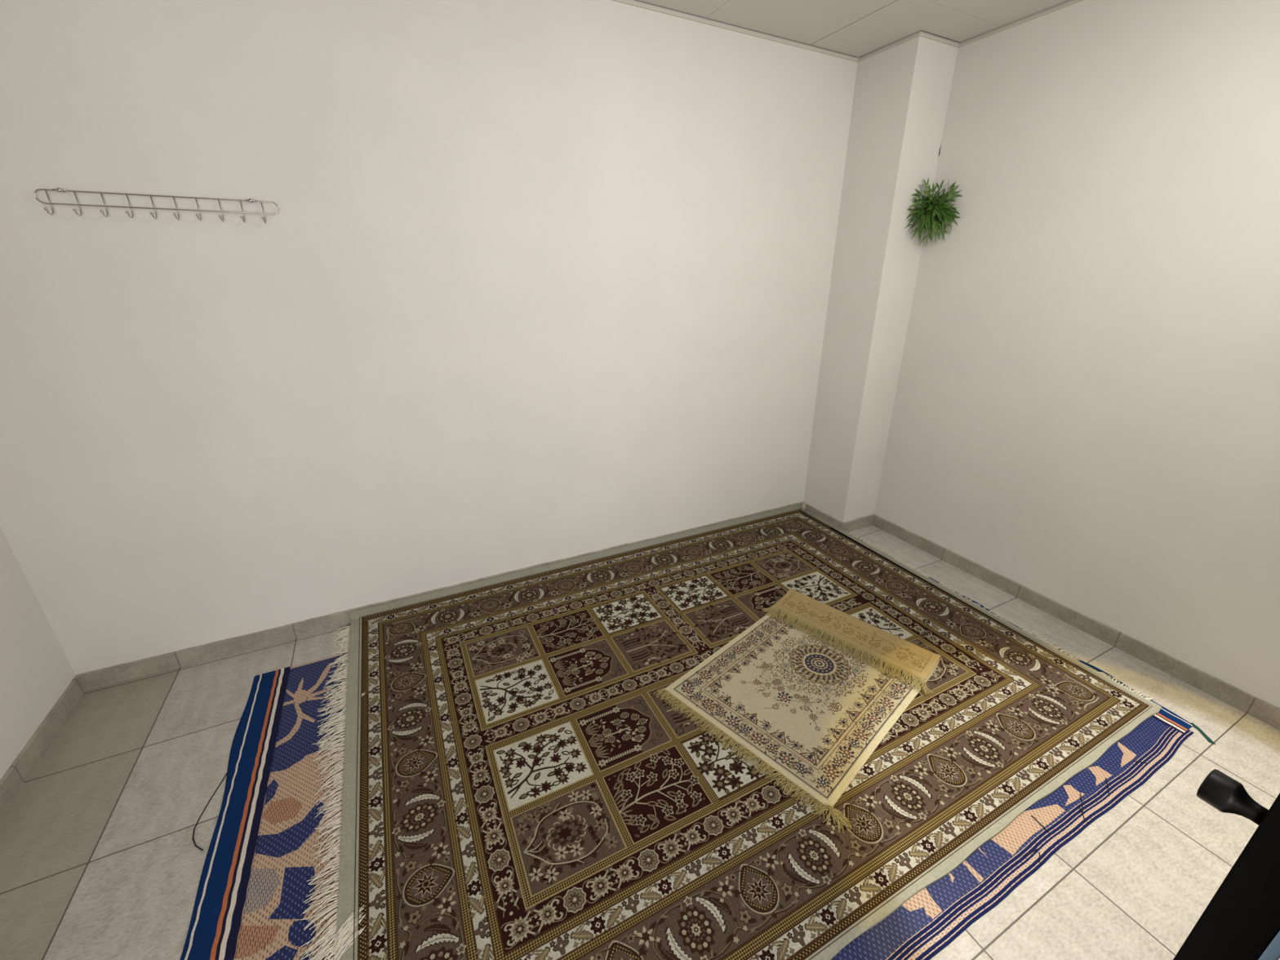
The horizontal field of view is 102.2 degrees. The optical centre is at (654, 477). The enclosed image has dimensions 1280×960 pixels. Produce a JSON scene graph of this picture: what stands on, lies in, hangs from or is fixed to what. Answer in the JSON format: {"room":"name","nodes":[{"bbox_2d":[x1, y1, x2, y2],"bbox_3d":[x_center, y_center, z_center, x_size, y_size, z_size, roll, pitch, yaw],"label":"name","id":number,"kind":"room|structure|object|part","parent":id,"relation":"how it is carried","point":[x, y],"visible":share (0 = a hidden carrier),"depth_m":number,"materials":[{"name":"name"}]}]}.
{"room":"prayer room","nodes":[
{"label":"prayer room","id":0,"kind":"room"},
{"bbox_2d":[0,527,75,779],"bbox_3d":[-1.148,0.444,-0.767,0.200,2.950,5.600,-10,24,-25],"label":"wall","id":1,"kind":"structure","parent":0,"point":[35,669],"depth_m":1.85,"materials":[{"name":"white paint"}]},
{"bbox_2d":[0,675,85,817],"bbox_3d":[-1.756,1.263,1.051,0.011,0.082,2.559,-10,24,-25],"label":"baseboard","id":2,"kind":"structure","parent":1,"relation":"attached to","point":[20,770],"depth_m":1.83,"materials":[{"name":"tile"}]},
{"bbox_2d":[0,0,857,675],"bbox_3d":[-0.540,-0.865,2.560,4.557,2.950,0.200,-10,24,-25],"label":"wall","id":3,"kind":"structure","parent":0,"point":[531,282],"depth_m":2.17,"materials":[{"name":"white paint"}]},
{"bbox_2d":[33,187,279,223],"bbox_3d":[-1.658,-0.919,1.756,0.641,0.081,0.068,-10,24,-25],"label":"coat rack","id":4,"kind":"object","parent":3,"relation":"attached to","point":[58,189],"visible":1,"depth_m":1.74,"materials":[{"name":"silver metal"}]},
{"bbox_2d":[75,501,804,690],"bbox_3d":[-0.631,0.527,2.938,3.865,0.081,0.011,-10,24,-25],"label":"baseboard","id":5,"kind":"structure","parent":3,"relation":"attached to","point":[94,679],"depth_m":2.33,"materials":[{"name":"tile"}]},
{"bbox_2d":[611,0,1083,62],"bbox_3d":[0.103,-1.539,0.971,4.157,0.011,2.570,-10,24,-25],"label":"trim","id":6,"kind":"structure","parent":3,"relation":"attached to","point":[625,2],"depth_m":2.47,"materials":[{"name":"paint"}]},
{"bbox_2d":[0,511,1279,959],"bbox_3d":[0.732,1.485,0.812,4.557,0.120,5.800,-10,24,-25],"label":"floor","id":7,"kind":"structure","parent":0,"point":[100,859],"depth_m":1.61,"materials":[{"name":"tile"}]},
{"bbox_2d":[180,527,1215,959],"bbox_3d":[0.203,0.917,2.065,3.351,0.008,2.016,-10,24,-25],"label":"floor mat","id":8,"kind":"object","parent":7,"relation":"on","point":[253,888],"visible":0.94,"depth_m":1.58,"materials":[{"name":"blue fabric"}]},
{"bbox_2d":[299,502,1161,959],"bbox_3d":[0.255,0.790,2.272,3.069,0.086,2.066,-10,24,-25],"label":"area rug","id":9,"kind":"object","parent":8,"relation":"on","point":[517,784],"visible":0.96,"depth_m":1.80,"materials":[{"name":"brown fabric"}]},
{"bbox_2d":[653,588,941,832],"bbox_3d":[0.636,0.835,2.162,0.826,0.063,1.015,20,29,40],"label":"rug","id":10,"kind":"object","parent":9,"relation":"on","point":[811,688],"visible":1,"depth_m":2.12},
{"bbox_2d":[639,0,1067,57],"bbox_3d":[0.823,-1.037,-0.335,4.123,0.015,5.682,-10,24,-25],"label":"ceiling","id":11,"kind":"structure","parent":0,"point":[855,28],"depth_m":2.33,"materials":[{"name":"paint"}]},
{"bbox_2d":[803,30,959,522],"bbox_3d":[1.312,-1.083,3.146,0.292,2.950,0.385,-10,24,-25],"label":"wall column","id":12,"kind":"structure","parent":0,"point":[902,91],"depth_m":2.97,"materials":[{"name":"white paint"}]},
{"bbox_2d":[802,502,844,529],"bbox_3d":[1.171,0.279,3.602,0.011,0.080,0.379,-10,24,-25],"label":"baseboard","id":13,"kind":"structure","parent":12,"relation":"attached to","point":[822,515],"depth_m":3.58,"materials":[{"name":"tile"}]},
{"bbox_2d":[843,514,875,532],"bbox_3d":[1.390,0.315,3.515,0.292,0.080,0.011,-10,24,-25],"label":"baseboard","id":14,"kind":"structure","parent":12,"relation":"attached to","point":[864,522],"depth_m":3.51,"materials":[{"name":"tile"}]},
{"bbox_2d":[874,0,1279,708],"bbox_3d":[2.725,-0.264,1.099,0.200,2.950,5.600,-10,24,-25],"label":"wall","id":15,"kind":"structure","parent":0,"point":[1086,415],"depth_m":2.23,"materials":[{"name":"white paint"}]},
{"bbox_2d":[905,177,961,245],"bbox_3d":[1.496,-1.416,2.760,0.189,0.348,0.211,-10,24,-25],"label":"artificial plant","id":16,"kind":"object","parent":15,"relation":"attached to","point":[933,209],"visible":1,"depth_m":2.78,"materials":[{"name":"green plant"}]},
{"bbox_2d":[872,515,1279,729],"bbox_3d":[2.017,0.652,2.670,0.011,0.082,2.180,-10,24,-25],"label":"baseboard","id":17,"kind":"structure","parent":15,"relation":"attached to","point":[1268,713],"depth_m":2.44,"materials":[{"name":"tile"}]},
{"bbox_3d":[0.713,0.036,0.302,4.157,2.950,0.130,-10,24,-25],"label":"wall","id":18,"kind":"structure","parent":0,"visible":0},
{"bbox_2d":[1173,768,1279,959],"bbox_3d":[1.193,0.274,0.822,0.881,2.108,0.131,-10,24,-25],"label":"door","id":19,"kind":"structure","parent":18,"relation":"in","point":[1242,920],"depth_m":0.71,"materials":[{"name":"black"}]},
{"bbox_3d":[0.815,0.453,0.726,0.049,0.049,0.061,-10,24,-25],"label":"knob","id":20,"kind":"part","parent":19,"relation":"part of","materials":[{"name":"black"}]}
]}

